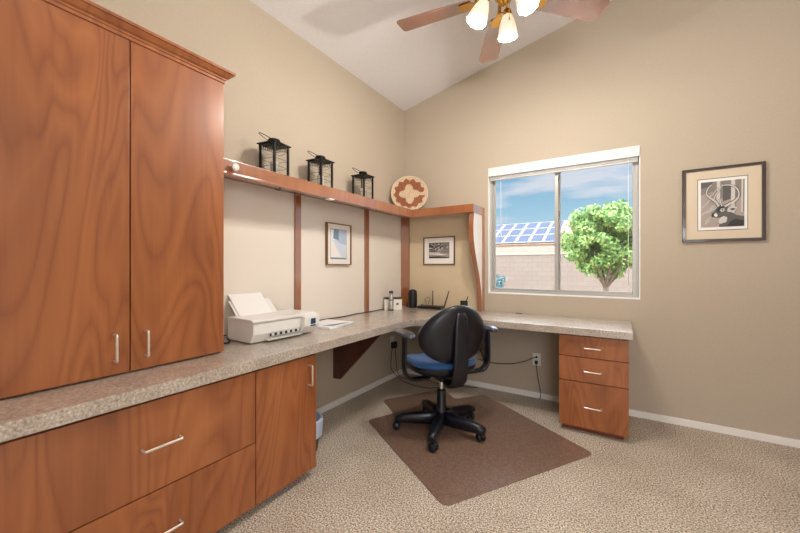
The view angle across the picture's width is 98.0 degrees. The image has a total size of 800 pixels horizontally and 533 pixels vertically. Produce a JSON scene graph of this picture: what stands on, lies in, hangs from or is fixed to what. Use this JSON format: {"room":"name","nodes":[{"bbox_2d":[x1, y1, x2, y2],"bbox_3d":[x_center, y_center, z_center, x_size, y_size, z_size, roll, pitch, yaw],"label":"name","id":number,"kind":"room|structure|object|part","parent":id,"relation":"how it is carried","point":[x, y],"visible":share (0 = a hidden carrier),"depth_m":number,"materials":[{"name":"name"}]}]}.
{"room":"home office","nodes":[
{"label":"home office","id":0,"kind":"room"},
{"bbox_2d":[90,0,403,408],"bbox_3d":[-1.081,-0.287,2.345,0.120,3.014,4.310,0,0,32],"label":"wall","id":1,"kind":"structure","parent":0,"point":[284,88],"depth_m":2.67,"materials":[{"name":"beige paint"}]},
{"bbox_2d":[224,158,484,336],"bbox_3d":[-0.187,-0.070,2.752,0.954,1.030,2.385,0,0,32],"label":"corner shelf","id":2,"kind":"object","parent":1,"relation":"attached to","point":[274,240],"depth_m":2.94,"materials":[{"name":"beige paint"}]},
{"bbox_3d":[-0.908,-0.545,1.911,0.036,0.044,0.044,0,0,32],"label":"white knob","id":3,"kind":"part","parent":2,"relation":"part of","materials":[{"name":"white plastic"}]},
{"bbox_3d":[-1.017,-0.056,2.324,0.009,0.999,0.774,0,0,32],"label":"panel","id":4,"kind":"part","parent":2,"relation":"part of","materials":[{"name":"beige paint"}]},
{"bbox_2d":[257,132,290,175],"bbox_3d":[-0.844,-0.731,2.326,0.156,0.292,0.166,0,0,24],"label":"candle lantern","id":5,"kind":"object","parent":2,"relation":"on","point":[273,154],"visible":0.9,"depth_m":2.29,"materials":[{"name":"black metal"}]},
{"bbox_3d":[-0.924,-0.702,2.300,0.013,0.210,0.013,0,0,24],"label":"post","id":6,"kind":"part","parent":5,"relation":"part of","materials":[{"name":"black metal"}]},
{"bbox_2d":[261,142,286,168],"bbox_3d":[-0.842,-0.733,2.331,0.129,0.148,0.128,0,0,24],"label":"grille","id":7,"kind":"object","parent":5,"relation":"attached to","point":[273,154],"depth_m":2.28,"materials":[{"name":"black metal"}]},
{"bbox_3d":[-0.811,-0.702,2.248,0.013,0.210,0.013,0,0,24],"label":"post","id":8,"kind":"part","parent":5,"relation":"part of","materials":[{"name":"black metal"}]},
{"bbox_3d":[-0.760,-0.702,2.361,0.013,0.210,0.013,0,0,24],"label":"post","id":9,"kind":"part","parent":5,"relation":"part of","materials":[{"name":"black metal"}]},
{"bbox_2d":[306,151,334,187],"bbox_3d":[-0.617,-0.731,2.685,0.156,0.292,0.166,0,0,28],"label":"candle lantern","id":10,"kind":"object","parent":2,"relation":"on","point":[320,169],"visible":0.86,"depth_m":2.65,"materials":[{"name":"black metal"}]},
{"bbox_3d":[-0.699,-0.702,2.665,0.013,0.210,0.013,0,0,28],"label":"post","id":11,"kind":"part","parent":10,"relation":"part of","materials":[{"name":"black metal"}]},
{"bbox_2d":[309,159,331,181],"bbox_3d":[-0.615,-0.733,2.690,0.129,0.148,0.128,0,0,28],"label":"grille","id":12,"kind":"object","parent":10,"relation":"attached to","point":[319,169],"depth_m":2.65,"materials":[{"name":"black metal"}]},
{"bbox_3d":[-0.590,-0.702,2.606,0.013,0.210,0.013,0,0,28],"label":"post","id":13,"kind":"part","parent":10,"relation":"part of","materials":[{"name":"black metal"}]},
{"bbox_3d":[-0.531,-0.702,2.715,0.013,0.210,0.013,0,0,28],"label":"post","id":14,"kind":"part","parent":10,"relation":"part of","materials":[{"name":"black metal"}]},
{"bbox_3d":[-0.566,-0.056,3.038,0.009,0.999,0.806,0,0,32],"label":"panel","id":15,"kind":"part","parent":2,"relation":"part of","materials":[{"name":"beige paint"}]},
{"bbox_2d":[325,222,351,264],"bbox_3d":[-0.535,-0.194,3.050,0.027,0.360,0.310,0,0,32],"label":"framed piece","id":16,"kind":"object","parent":2,"relation":"attached to","point":[338,237],"visible":1,"depth_m":3.04,"materials":[{"name":"white paper"}]},
{"bbox_2d":[330,228,346,258],"bbox_3d":[-0.536,-0.194,3.045,0.001,0.260,0.208,0,0,32],"label":"print","id":17,"kind":"object","parent":16,"relation":"attached to","point":[338,236],"depth_m":3.04,"materials":[{"name":"blue paper"}]},
{"bbox_2d":[351,168,374,198],"bbox_3d":[-0.337,-0.731,3.129,0.156,0.292,0.166,0,0,32],"label":"candle lantern","id":18,"kind":"object","parent":2,"relation":"on","point":[362,183],"visible":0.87,"depth_m":3.09,"materials":[{"name":"black metal"}]},
{"bbox_3d":[-0.420,-0.702,3.114,0.013,0.210,0.013,0,0,32],"label":"post","id":19,"kind":"part","parent":18,"relation":"part of","materials":[{"name":"black metal"}]},
{"bbox_2d":[354,175,371,192],"bbox_3d":[-0.334,-0.733,3.134,0.129,0.148,0.128,0,0,32],"label":"grille","id":20,"kind":"object","parent":18,"relation":"attached to","point":[362,183],"depth_m":3.09,"materials":[{"name":"black metal"}]},
{"bbox_3d":[-0.315,-0.702,3.048,0.013,0.210,0.013,0,0,32],"label":"post","id":21,"kind":"part","parent":18,"relation":"part of","materials":[{"name":"black metal"}]},
{"bbox_3d":[-0.249,-0.702,3.153,0.013,0.210,0.013,0,0,32],"label":"post","id":22,"kind":"part","parent":18,"relation":"part of","materials":[{"name":"black metal"}]},
{"bbox_3d":[-0.157,-0.056,3.684,0.009,0.999,0.616,0,0,32],"label":"panel","id":23,"kind":"part","parent":2,"relation":"part of","materials":[{"name":"beige paint"}]},
{"bbox_2d":[391,176,427,209],"bbox_3d":[0.101,-0.781,3.711,0.400,0.391,0.097,0,0,1],"label":"woven basket","id":24,"kind":"object","parent":2,"relation":"on","point":[410,192],"visible":0.94,"depth_m":3.72,"materials":[{"name":"wicker"}]},
{"bbox_2d":[423,236,454,264],"bbox_3d":[0.419,-0.169,3.757,0.371,0.300,0.017,0,0,32],"label":"framed photograph","id":25,"kind":"object","parent":2,"relation":"attached to","point":[436,250],"visible":1,"depth_m":3.75,"materials":[{"name":"white paper"}]},
{"bbox_2d":[429,242,448,257],"bbox_3d":[0.419,-0.174,3.753,0.242,0.170,0.005,0,0,32],"label":"print","id":26,"kind":"object","parent":25,"relation":"attached to","point":[436,249],"depth_m":3.75,"materials":[{"name":"grey paper"}]},
{"bbox_3d":[0.462,-0.056,3.748,0.826,0.999,0.009,0,0,32],"label":"panel","id":27,"kind":"part","parent":2,"relation":"part of","materials":[{"name":"beige paint"}]},
{"bbox_3d":[0.734,-0.033,3.358,0.030,0.953,0.260,0,0,32],"label":"curved panel","id":28,"kind":"part","parent":2,"relation":"part of","materials":[{"name":"beige"}]},
{"bbox_2d":[333,335,379,378],"bbox_3d":[-0.337,0.735,2.905,0.540,0.471,0.062,0,0,32],"label":"bracket","id":29,"kind":"object","parent":1,"relation":"attached to","point":[346,356],"visible":0.53,"depth_m":2.94,"materials":[{"name":"brown wood"}]},
{"bbox_2d":[316,369,402,412],"bbox_3d":[-0.474,1.194,3.181,0.014,0.052,1.941,0,0,32],"label":"baseboard","id":30,"kind":"structure","parent":1,"relation":"attached to","point":[353,394],"depth_m":3.26,"materials":[{"name":"white wood"}]},
{"bbox_2d":[250,0,610,110],"bbox_3d":[0.428,-2.225,1.392,3.690,0.919,4.310,0,0,32],"label":"ceiling","id":31,"kind":"structure","parent":0,"point":[365,38],"depth_m":2.97,"materials":[{"name":"white paint"}]},
{"bbox_2d":[397,0,609,62],"bbox_3d":[0.572,-1.765,2.018,1.273,0.744,1.280,0,0,32],"label":"ceiling fan","id":32,"kind":"object","parent":31,"relation":"hanging from","point":[500,29],"visible":1,"depth_m":2.12,"materials":[{"name":"brown wood"}]},
{"bbox_3d":[0.217,-1.581,2.197,0.472,0.035,0.149,0,0,24],"label":"blade","id":33,"kind":"part","parent":32,"relation":"part of","materials":[{"name":"brown wood"}]},
{"bbox_3d":[0.446,-1.470,2.010,0.125,0.153,0.118,0,0,32],"label":"lamp shade","id":34,"kind":"part","parent":32,"relation":"part of","materials":[{"name":"white glass"}]},
{"bbox_3d":[0.651,-1.581,2.445,0.148,0.035,0.472,0,0,6],"label":"blade","id":35,"kind":"part","parent":32,"relation":"part of","materials":[{"name":"brown wood"}]},
{"bbox_3d":[0.643,-1.560,2.104,0.052,0.086,0.096,0,0,32],"label":"light arm","id":36,"kind":"part","parent":32,"relation":"part of","materials":[{"name":"gold metal"}]},
{"bbox_3d":[0.664,-1.468,2.142,0.120,0.143,0.120,0,0,32],"label":"lamp shade","id":37,"kind":"part","parent":32,"relation":"part of","materials":[{"name":"white glass"}]},
{"bbox_3d":[0.690,-1.470,1.889,0.126,0.153,0.120,0,0,32],"label":"lamp shade","id":38,"kind":"part","parent":32,"relation":"part of","materials":[{"name":"white glass"}]},
{"bbox_3d":[1.022,-1.581,2.108,0.472,0.035,0.149,0,0,-12],"label":"blade","id":39,"kind":"part","parent":32,"relation":"part of","materials":[{"name":"brown wood"}]},
{"bbox_2d":[215,373,799,532],"bbox_3d":[0.422,1.270,1.383,3.690,0.100,4.290,0,0,32],"label":"floor","id":40,"kind":"structure","parent":0,"point":[664,477],"depth_m":1.90,"materials":[{"name":"carpet"}]},
{"bbox_2d":[0,371,254,532],"bbox_3d":[-1.166,0.860,1.500,0.635,0.721,0.830,0,0,32],"label":"base cabinet","id":41,"kind":"object","parent":40,"relation":"on","point":[183,461],"visible":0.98,"depth_m":1.29,"materials":[{"name":"brown wood"}]},
{"bbox_3d":[-0.936,1.016,1.354,0.020,0.307,0.829,0,0,32],"label":"drawer","id":42,"kind":"part","parent":41,"relation":"part of","materials":[{"name":"brown wood"}]},
{"bbox_3d":[-0.912,0.685,1.341,0.036,0.011,0.144,0,0,32],"label":"handle","id":43,"kind":"part","parent":41,"relation":"part of","materials":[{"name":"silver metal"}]},
{"bbox_3d":[-0.912,1.025,1.341,0.036,0.011,0.144,0,0,32],"label":"handle","id":44,"kind":"part","parent":41,"relation":"part of","materials":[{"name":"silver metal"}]},
{"bbox_2d":[0,306,632,442],"bbox_3d":[0.114,0.470,2.079,2.179,0.056,3.197,0,0,32],"label":"countertop","id":45,"kind":"structure","parent":41,"relation":"on","point":[30,413],"depth_m":1.59,"materials":[{"name":"stone"}]},
{"bbox_2d":[0,0,235,398],"bbox_3d":[-1.268,-0.278,1.538,0.421,1.442,0.895,0,0,32],"label":"upper cabinet","id":46,"kind":"object","parent":45,"relation":"on","point":[112,129],"visible":1,"depth_m":1.37,"materials":[{"name":"brown wood"}]},
{"bbox_3d":[-1.240,-0.260,1.283,0.018,1.390,0.402,0,0,32],"label":"door","id":47,"kind":"part","parent":46,"relation":"part of","materials":[{"name":"brown wood"}]},
{"bbox_3d":[-1.139,0.329,1.394,0.036,0.119,0.011,0,0,32],"label":"handle","id":48,"kind":"part","parent":46,"relation":"part of","materials":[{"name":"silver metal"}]},
{"bbox_3d":[-1.268,-0.970,1.538,0.421,0.058,0.895,0,0,32],"label":"crown moulding","id":49,"kind":"part","parent":46,"relation":"part of","materials":[{"name":"brown wood"}]},
{"bbox_3d":[-1.080,0.329,1.487,0.036,0.119,0.011,0,0,32],"label":"handle","id":50,"kind":"part","parent":46,"relation":"part of","materials":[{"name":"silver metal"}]},
{"bbox_3d":[-1.023,-0.260,1.627,0.018,1.390,0.402,0,0,32],"label":"door","id":51,"kind":"part","parent":46,"relation":"part of","materials":[{"name":"brown wood"}]},
{"bbox_2d":[228,292,319,342],"bbox_3d":[-0.827,0.308,2.235,0.394,0.262,0.467,0,0,34],"label":"printer","id":52,"kind":"object","parent":45,"relation":"on","point":[256,319],"visible":1,"depth_m":2.15,"materials":[{"name":"white plastic"}]},
{"bbox_3d":[-0.799,0.313,2.216,0.265,0.019,0.467,0,0,34],"label":"scanner lid","id":53,"kind":"part","parent":52,"relation":"part of","materials":[{"name":"white plastic"}]},
{"bbox_2d":[264,332,301,340],"bbox_3d":[-0.725,0.428,2.142,0.072,0.010,0.245,0,0,34],"label":"tray","id":54,"kind":"object","parent":52,"relation":"on","point":[286,334],"depth_m":2.10,"materials":[{"name":"grey plastic"}]},
{"bbox_3d":[-0.695,0.379,2.352,0.304,0.120,0.125,0,0,34],"label":"control panel","id":55,"kind":"part","parent":52,"relation":"part of","materials":[{"name":"white plastic"}]},
{"bbox_2d":[316,319,353,329],"bbox_3d":[-0.537,0.436,2.634,0.270,0.017,0.300,0,0,26],"label":"brochure","id":56,"kind":"object","parent":45,"relation":"on","point":[328,324],"visible":0.75,"depth_m":2.61,"materials":[{"name":"white paper"}]},
{"bbox_2d":[322,322,348,325],"bbox_3d":[-0.456,0.428,2.578,0.230,0.001,0.072,0,0,-43],"label":"print","id":57,"kind":"object","parent":56,"relation":"on","point":[333,323],"depth_m":2.59,"materials":[{"name":"white paper"}]},
{"bbox_2d":[319,309,382,320],"bbox_3d":[-0.471,0.441,3.125,0.031,0.007,1.341,0,0,32],"label":"cable","id":58,"kind":"object","parent":45,"relation":"on","point":[379,309],"visible":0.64,"depth_m":3.13,"materials":[{"name":"black plastic"}]},
{"bbox_2d":[384,297,388,309],"bbox_3d":[-0.124,0.383,3.616,0.082,0.125,0.082,0,0,-6],"label":"box","id":59,"kind":"object","parent":45,"relation":"on","point":[386,299],"visible":0.5,"depth_m":3.57,"materials":[{"name":"white"}]},
{"bbox_2d":[389,291,393,310],"bbox_3d":[-0.090,0.345,3.535,0.052,0.199,0.052,0,0,32],"label":"flask","id":60,"kind":"object","parent":45,"relation":"on","point":[391,300],"visible":1,"depth_m":3.52,"materials":[{"name":"silver metal"}]},
{"bbox_2d":[393,297,401,309],"bbox_3d":[-0.031,0.383,3.628,0.097,0.125,0.082,0,0,-6],"label":"box","id":61,"kind":"object","parent":45,"relation":"on","point":[397,300],"visible":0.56,"depth_m":3.59,"materials":[{"name":"white"}]},
{"bbox_2d":[408,289,416,307],"bbox_3d":[0.137,0.346,3.776,0.098,0.196,0.098,0,0,32],"label":"round speaker","id":62,"kind":"object","parent":45,"relation":"on","point":[412,293],"visible":1,"depth_m":3.73},
{"bbox_2d":[417,291,448,308],"bbox_3d":[0.348,0.350,3.671,0.316,0.182,0.141,0,0,24],"label":"router","id":63,"kind":"object","parent":45,"relation":"on","point":[432,306],"visible":1,"depth_m":3.66,"materials":[{"name":"black plastic"}]},
{"bbox_2d":[460,301,467,305],"bbox_3d":[0.639,0.395,3.476,0.072,0.100,0.072,0,0,12],"label":"pen cup","id":64,"kind":"object","parent":45,"relation":"on","point":[465,303],"visible":0.34,"depth_m":3.44,"materials":[{"name":"black plastic"}]},
{"bbox_2d":[254,354,315,504],"bbox_3d":[-0.836,0.860,2.021,0.635,0.721,0.400,0,0,32],"label":"base cabinet","id":65,"kind":"object","parent":40,"relation":"on","point":[285,392],"visible":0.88,"depth_m":1.85,"materials":[{"name":"brown wood"}]},
{"bbox_3d":[-0.507,0.622,1.981,0.036,0.124,0.011,0,0,32],"label":"handle","id":66,"kind":"part","parent":65,"relation":"part of","materials":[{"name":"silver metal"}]},
{"bbox_2d":[316,411,322,450],"bbox_3d":[-0.631,1.111,2.315,0.234,0.212,0.234,0,0,32],"label":"waste bin","id":67,"kind":"object","parent":40,"relation":"on","point":[319,419],"visible":0.22,"depth_m":2.29,"materials":[{"name":"white plastic"}]},
{"bbox_2d":[391,341,476,387],"bbox_3d":[0.319,1.020,3.590,0.905,0.400,0.256,0,0,28],"label":"cable","id":68,"kind":"object","parent":40,"relation":"on","point":[394,343],"visible":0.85,"depth_m":3.75,"materials":[{"name":"black"}]},
{"bbox_2d":[369,390,590,505],"bbox_3d":[0.443,1.216,2.662,1.188,0.006,1.438,0,0,-26],"label":"chair mat","id":69,"kind":"object","parent":40,"relation":"on","point":[515,448],"visible":0.87,"depth_m":2.32,"materials":[{"name":"brown plastic"}]},
{"bbox_2d":[392,305,497,452],"bbox_3d":[0.337,0.738,2.634,0.776,0.950,0.657,0,0,-23],"label":"office chair","id":70,"kind":"object","parent":69,"relation":"on","point":[449,341],"visible":1,"depth_m":2.40,"materials":[{"name":"black plastic"}]},
{"bbox_3d":[0.128,1.116,2.598,0.322,0.085,0.072,0,0,0],"label":"leg","id":71,"kind":"part","parent":70,"relation":"part of","materials":[{"name":"black plastic"}]},
{"bbox_3d":[0.253,1.116,2.769,0.072,0.085,0.322,0,0,-18],"label":"leg","id":72,"kind":"part","parent":70,"relation":"part of","materials":[{"name":"black plastic"}]},
{"bbox_3d":[0.252,1.116,2.425,0.072,0.085,0.322,0,0,18],"label":"leg","id":73,"kind":"part","parent":70,"relation":"part of","materials":[{"name":"black plastic"}]},
{"bbox_3d":[0.301,0.710,2.615,0.500,0.092,0.470,0,0,-23],"label":"seat","id":74,"kind":"part","parent":70,"relation":"part of","materials":[{"name":"blue fabric"}]},
{"bbox_3d":[0.455,1.116,2.703,0.322,0.085,0.072,0,0,-36],"label":"leg","id":75,"kind":"part","parent":70,"relation":"part of","materials":[{"name":"black plastic"}]},
{"bbox_3d":[0.454,1.116,2.490,0.322,0.085,0.072,0,0,36],"label":"leg","id":76,"kind":"part","parent":70,"relation":"part of","materials":[{"name":"black plastic"}]},
{"bbox_2d":[559,334,628,439],"bbox_3d":[1.519,0.860,2.717,0.438,0.721,0.591,0,0,32],"label":"drawer pedestal","id":77,"kind":"object","parent":40,"relation":"on","point":[593,371],"visible":0.95,"depth_m":2.49,"materials":[{"name":"brown wood"}]},
{"bbox_3d":[1.371,0.756,2.482,0.120,0.010,0.035,0,0,32],"label":"handle","id":78,"kind":"part","parent":77,"relation":"part of","materials":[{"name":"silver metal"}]},
{"bbox_3d":[1.371,1.014,2.482,0.120,0.010,0.035,0,0,32],"label":"handle","id":79,"kind":"part","parent":77,"relation":"part of","materials":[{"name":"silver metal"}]},
{"bbox_3d":[1.385,0.584,2.506,0.438,0.151,0.020,0,0,32],"label":"drawer","id":80,"kind":"part","parent":77,"relation":"part of","materials":[{"name":"brown wood"}]},
{"bbox_3d":[1.385,0.751,2.506,0.438,0.175,0.020,0,0,32],"label":"drawer","id":81,"kind":"part","parent":77,"relation":"part of","materials":[{"name":"brown wood"}]},
{"bbox_3d":[1.385,1.008,2.506,0.438,0.328,0.020,0,0,32],"label":"drawer","id":82,"kind":"part","parent":77,"relation":"part of","materials":[{"name":"brown wood"}]},
{"bbox_2d":[404,0,799,439],"bbox_3d":[1.542,-0.661,3.154,3.450,3.762,0.140,0,0,32],"label":"wall","id":83,"kind":"structure","parent":0,"point":[695,84],"depth_m":2.72,"materials":[{"name":"beige paint"}]},
{"bbox_2d":[479,340,484,359],"bbox_3d":[0.728,0.720,3.278,0.062,0.441,0.520,0,0,32],"label":"bracket","id":84,"kind":"object","parent":83,"relation":"attached to","point":[481,349],"visible":0.09,"depth_m":3.33,"materials":[{"name":"brown wood"}]},
{"bbox_2d":[533,353,540,365],"bbox_3d":[1.271,0.863,3.237,0.072,0.116,0.008,0,0,32],"label":"wall outlet","id":85,"kind":"object","parent":83,"relation":"attached to","point":[538,355],"visible":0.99,"depth_m":3.23,"materials":[{"name":"white plastic"}]},
{"bbox_2d":[478,356,540,398],"bbox_3d":[1.043,1.024,3.350,0.599,0.383,0.044,0,0,32],"label":"cord","id":86,"kind":"object","parent":85,"relation":"attached to","point":[536,362],"visible":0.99,"depth_m":3.23,"materials":[{"name":"black plastic"}]},
{"bbox_2d":[488,156,639,299],"bbox_3d":[1.443,-0.355,3.196,1.254,1.246,0.114,0,0,32],"label":"window","id":87,"kind":"structure","parent":83,"relation":"in","point":[565,234],"depth_m":3.16,"materials":[{"name":"white plastic"}]},
{"bbox_3d":[1.218,-0.351,3.382,0.631,1.187,0.024,0,0,32],"label":"sash","id":88,"kind":"part","parent":87,"relation":"part of","materials":[{"name":"clear glass"}]},
{"bbox_3d":[1.217,-0.352,3.383,0.585,1.145,0.004,0,0,32],"label":"pane","id":89,"kind":"part","parent":87,"relation":"part of","materials":[{"name":"clear glass"}]},
{"bbox_2d":[488,145,639,289],"bbox_3d":[1.419,-0.393,3.158,1.242,1.166,0.064,0,0,32],"label":"window blind","id":90,"kind":"object","parent":87,"relation":"attached to","point":[626,155],"visible":1,"depth_m":3.07,"materials":[{"name":"white plastic"}]},
{"bbox_3d":[1.423,-0.861,3.164,1.222,0.013,0.030,0,0,32],"label":"rail","id":91,"kind":"part","parent":90,"relation":"part of","materials":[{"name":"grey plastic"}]},
{"bbox_3d":[1.873,-0.350,2.855,0.011,1.080,0.011,0,0,10],"label":"cord","id":92,"kind":"part","parent":90,"relation":"part of","materials":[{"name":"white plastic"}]},
{"bbox_3d":[1.696,-0.352,3.047,0.575,1.135,0.004,0,0,32],"label":"pane","id":93,"kind":"part","parent":87,"relation":"part of","materials":[{"name":"clear glass"}]},
{"bbox_3d":[1.693,-0.351,3.045,0.626,1.187,0.031,0,0,32],"label":"sash","id":94,"kind":"part","parent":87,"relation":"part of","materials":[{"name":"clear glass"}]},
{"bbox_2d":[407,368,799,447],"bbox_3d":[1.501,1.194,3.089,3.450,0.052,0.014,0,0,32],"label":"baseboard","id":95,"kind":"structure","parent":83,"relation":"attached to","point":[785,441],"depth_m":2.67,"materials":[{"name":"white wood"}]},
{"bbox_2d":[682,161,765,242],"bbox_3d":[2.353,-0.458,2.544,0.454,0.550,0.021,0,0,32],"label":"framed print","id":96,"kind":"object","parent":83,"relation":"attached to","point":[728,202],"visible":1,"depth_m":2.54,"materials":[{"name":"brown paper"}]}
]}

